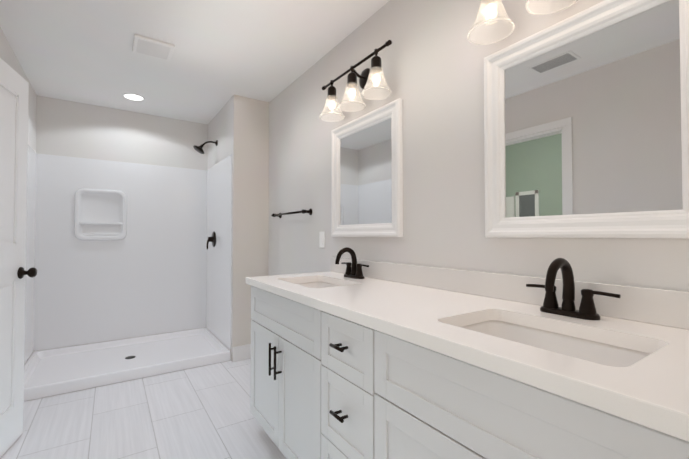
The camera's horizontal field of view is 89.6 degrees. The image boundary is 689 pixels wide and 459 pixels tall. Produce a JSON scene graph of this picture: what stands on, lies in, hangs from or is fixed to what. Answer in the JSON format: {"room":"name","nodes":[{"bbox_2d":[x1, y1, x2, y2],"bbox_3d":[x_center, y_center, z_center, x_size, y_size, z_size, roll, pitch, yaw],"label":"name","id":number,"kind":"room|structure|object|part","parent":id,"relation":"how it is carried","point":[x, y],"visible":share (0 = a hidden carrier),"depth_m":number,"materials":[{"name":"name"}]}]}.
{"room":"bathroom","nodes":[
{"label":"bathroom","id":0,"kind":"room"},
{"bbox_2d":[0,27,36,364],"bbox_3d":[-2.273,-0.036,2.244,0.100,2.440,2.192,1,-1,-34],"label":"wall","id":1,"kind":"structure","parent":0,"point":[8,56],"depth_m":2.89,"materials":[{"name":"paint"}]},
{"bbox_2d":[0,58,28,457],"bbox_3d":[-1.732,0.150,1.690,0.035,2.024,0.672,0,-1,-22],"label":"door","id":2,"kind":"structure","parent":1,"relation":"in","point":[14,88],"depth_m":1.87,"materials":[{"name":"white wood"}]},
{"bbox_2d":[17,267,36,278],"bbox_3d":[-1.835,0.243,1.938,0.178,0.066,0.066,0,-1,-22],"label":"door knob","id":3,"kind":"object","parent":2,"relation":"attached to","point":[30,272],"depth_m":1.94,"materials":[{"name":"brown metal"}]},
{"bbox_2d":[24,145,36,363],"bbox_3d":[-2.560,0.197,2.763,0.006,1.808,0.990,1,-1,-34],"label":"wall surround","id":4,"kind":"object","parent":1,"relation":"attached to","point":[30,254],"visible":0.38,"depth_m":2.99,"materials":[{"name":"white plastic"}]},
{"bbox_2d":[33,95,207,351],"bbox_3d":[-2.288,-0.012,3.615,1.605,2.440,0.100,1,-1,-34],"label":"wall","id":5,"kind":"structure","parent":0,"point":[74,129],"depth_m":3.54,"materials":[{"name":"paint"}]},
{"bbox_2d":[33,153,206,350],"bbox_3d":[-2.216,0.211,3.595,1.504,1.808,0.006,1,-1,-34],"label":"wall surround","id":6,"kind":"object","parent":5,"relation":"attached to","point":[146,275],"visible":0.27,"depth_m":3.55,"materials":[{"name":"white plastic"}]},
{"bbox_2d":[74,188,126,239],"bbox_3d":[-2.412,-0.147,3.443,0.430,0.510,0.038,1,-1,-34],"label":"niche shelf","id":7,"kind":"object","parent":6,"relation":"attached to","point":[100,214],"visible":1,"depth_m":3.44,"materials":[{"name":"white plastic"}]},
{"bbox_2d":[0,359,285,458],"bbox_3d":[-0.629,1.201,1.520,2.045,0.060,5.392,1,-1,-34],"label":"floor","id":8,"kind":"structure","parent":0,"point":[202,412],"depth_m":2.13,"materials":[{"name":"tile"}]},
{"bbox_2d":[24,327,230,400],"bbox_3d":[-1.938,1.155,3.164,1.501,0.090,1.000,1,-1,-34],"label":"shower pan","id":9,"kind":"object","parent":8,"relation":"on","point":[55,371],"visible":0.92,"depth_m":3.05,"materials":[{"name":"white plastic"}]},
{"bbox_2d":[246,283,688,458],"bbox_3d":[0.245,0.737,1.328,0.616,0.862,2.043,1,-1,-34],"label":"bathroom vanity","id":10,"kind":"object","parent":8,"relation":"on","point":[353,357],"depth_m":0.98,"materials":[{"name":"grey wood"}]},
{"bbox_2d":[246,271,688,430],"bbox_3d":[0.247,0.287,1.342,0.604,0.038,2.071,1,-1,-34],"label":"countertop","id":11,"kind":"structure","parent":10,"relation":"on","point":[654,385],"depth_m":0.87,"materials":[{"name":"white stone"}]},
{"bbox_2d":[290,279,341,286],"bbox_3d":[-0.146,0.387,1.865,0.344,0.168,0.494,1,-1,-34],"label":"sink","id":12,"kind":"object","parent":11,"relation":"in","point":[305,282],"depth_m":2.08,"materials":[{"name":"white ceramic"}]},
{"bbox_2d":[334,247,369,278],"bbox_3d":[0.014,0.190,1.990,0.158,0.177,0.261,1,-1,-34],"label":"faucet","id":13,"kind":"object","parent":11,"relation":"on","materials":[{"name":"brown metal"}]},
{"bbox_2d":[458,315,653,366],"bbox_3d":[0.504,0.370,0.898,0.344,0.168,0.494,1,-1,-34],"label":"sink","id":14,"kind":"object","parent":11,"relation":"in","point":[614,351],"depth_m":0.99,"materials":[{"name":"white ceramic"}]},
{"bbox_2d":[522,258,621,318],"bbox_3d":[0.650,0.173,1.044,0.158,0.177,0.261,1,-1,-34],"label":"faucet","id":15,"kind":"object","parent":11,"relation":"on","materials":[{"name":"brown metal"}]},
{"bbox_2d":[0,0,389,123],"bbox_3d":[-0.629,-1.309,1.565,2.045,0.080,5.392,1,-1,-34],"label":"ceiling","id":16,"kind":"structure","parent":0,"point":[223,53],"depth_m":2.38,"materials":[{"name":"paint"}]},
{"bbox_2d":[122,93,144,100],"bbox_3d":[-1.968,-1.235,3.238,0.182,0.007,0.182,1,-1,-34],"label":"recessed light","id":17,"kind":"object","parent":16,"relation":"in","point":[133,96],"visible":1,"depth_m":3.22,"materials":[{"name":"white"}]},
{"bbox_2d":[132,34,174,60],"bbox_3d":[-1.314,-1.243,2.383,0.236,0.021,0.236,1,-1,-34],"label":"fan","id":18,"kind":"object","parent":16,"relation":"attached to","point":[147,46],"visible":0.96,"depth_m":2.35,"materials":[{"name":"white plastic"}]},
{"bbox_2d":[136,39,170,59],"bbox_3d":[-1.314,-1.234,2.382,0.192,0.002,0.192,1,-1,-34],"label":"grille","id":19,"kind":"object","parent":18,"relation":"attached to","point":[147,47],"depth_m":2.36,"materials":[{"name":"white plastic"}]},
{"bbox_2d":[206,95,233,360],"bbox_3d":[-1.151,-0.010,3.757,0.440,2.440,1.134,1,-1,-34],"label":"wall","id":20,"kind":"structure","parent":0,"point":[221,127],"depth_m":3.44,"materials":[{"name":"paint"}]},
{"bbox_2d":[193,140,217,153],"bbox_3d":[-1.450,-0.866,3.613,0.233,0.164,0.124,1,-1,-34],"label":"shower head","id":21,"kind":"object","parent":20,"relation":"attached to","point":[199,149],"visible":1,"depth_m":3.58},
{"bbox_2d":[206,154,231,350],"bbox_3d":[-1.317,0.212,3.599,0.006,1.808,0.990,1,-1,-34],"label":"wall surround","id":22,"kind":"object","parent":20,"relation":"attached to","point":[219,254],"visible":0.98,"depth_m":3.51,"materials":[{"name":"white plastic"}]},
{"bbox_2d":[206,232,215,248],"bbox_3d":[-1.429,0.115,3.693,0.077,0.190,0.168,1,-1,-34],"label":"shower valve","id":23,"kind":"object","parent":22,"relation":"attached to","point":[212,239],"visible":1,"depth_m":3.67,"materials":[{"name":"black metal"}]},
{"bbox_2d":[232,95,268,361],"bbox_3d":[-0.875,-0.019,3.257,0.340,2.440,0.002,1,-1,-34],"label":"wall","id":24,"kind":"structure","parent":0,"point":[251,192],"depth_m":3.24,"materials":[{"name":"beige paint"}]},
{"bbox_2d":[233,344,250,361],"bbox_3d":[-0.870,1.133,3.231,0.338,0.135,0.014,1,-1,-34],"label":"baseboard","id":25,"kind":"structure","parent":24,"relation":"attached to","point":[241,352],"depth_m":3.18,"materials":[{"name":"white wood"}]},
{"bbox_2d":[268,0,688,290],"bbox_3d":[0.495,-0.048,1.614,0.100,2.440,4.256,1,-1,-34],"label":"wall","id":26,"kind":"structure","parent":0,"point":[432,56],"depth_m":1.67,"materials":[{"name":"paint"}]},
{"bbox_2d":[271,208,311,217],"bbox_3d":[-0.448,-0.131,2.857,0.078,0.052,0.646,1,-1,-34],"label":"towel rail","id":27,"kind":"object","parent":26,"relation":"attached to","point":[303,211],"visible":1,"depth_m":2.73,"materials":[{"name":"black metal"}]},
{"bbox_2d":[319,232,324,247],"bbox_3d":[-0.162,0.073,2.491,0.008,0.115,0.070,1,-1,-34],"label":"light switch","id":28,"kind":"object","parent":26,"relation":"attached to","point":[321,239],"visible":1,"depth_m":2.48,"materials":[{"name":"white plastic"}]},
{"bbox_2d":[319,40,391,121],"bbox_3d":[0.054,-0.838,2.026,0.186,0.251,0.678,1,-1,-34],"label":"sconce","id":29,"kind":"object","parent":26,"relation":"attached to","point":[373,83],"visible":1,"depth_m":1.99,"materials":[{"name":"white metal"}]},
{"bbox_3d":[0.044,-0.779,2.019,0.162,0.132,0.606,1,-1,-34],"label":"lamp shade","id":30,"kind":"part","parent":29,"relation":"part of","materials":[{"name":"white glass"}]},
{"bbox_2d":[331,98,402,236],"bbox_3d":[0.105,-0.318,2.080,0.032,0.724,0.665,1,-1,-34],"label":"mirror","id":31,"kind":"object","parent":26,"relation":"attached to","point":[367,175],"visible":1,"depth_m":2.03,"materials":[{"name":"white mirror"}]},
{"bbox_3d":[0.116,-0.317,2.087,0.004,0.576,0.517,1,-1,-34],"label":"glass","id":32,"kind":"part","parent":31,"relation":"part of","materials":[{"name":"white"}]},
{"bbox_2d":[467,0,514,44],"label":"lampshade","id":33,"kind":"object","parent":26,"relation":"attached to","point":[493,23],"depth_m":1.30,"materials":[{"name":"white glass"}]},
{"bbox_2d":[526,0,577,14],"label":"lampshade","id":34,"kind":"object","parent":26,"relation":"attached to","point":[536,7],"depth_m":1.16,"materials":[{"name":"white glass"}]},
{"bbox_2d":[484,0,688,238],"bbox_3d":[0.748,-0.334,1.123,0.032,0.724,0.652,1,-1,-34],"label":"mirror","id":35,"kind":"object","parent":26,"relation":"attached to","point":[586,123],"visible":0.96,"depth_m":1.09,"materials":[{"name":"white mirror"}]}
]}

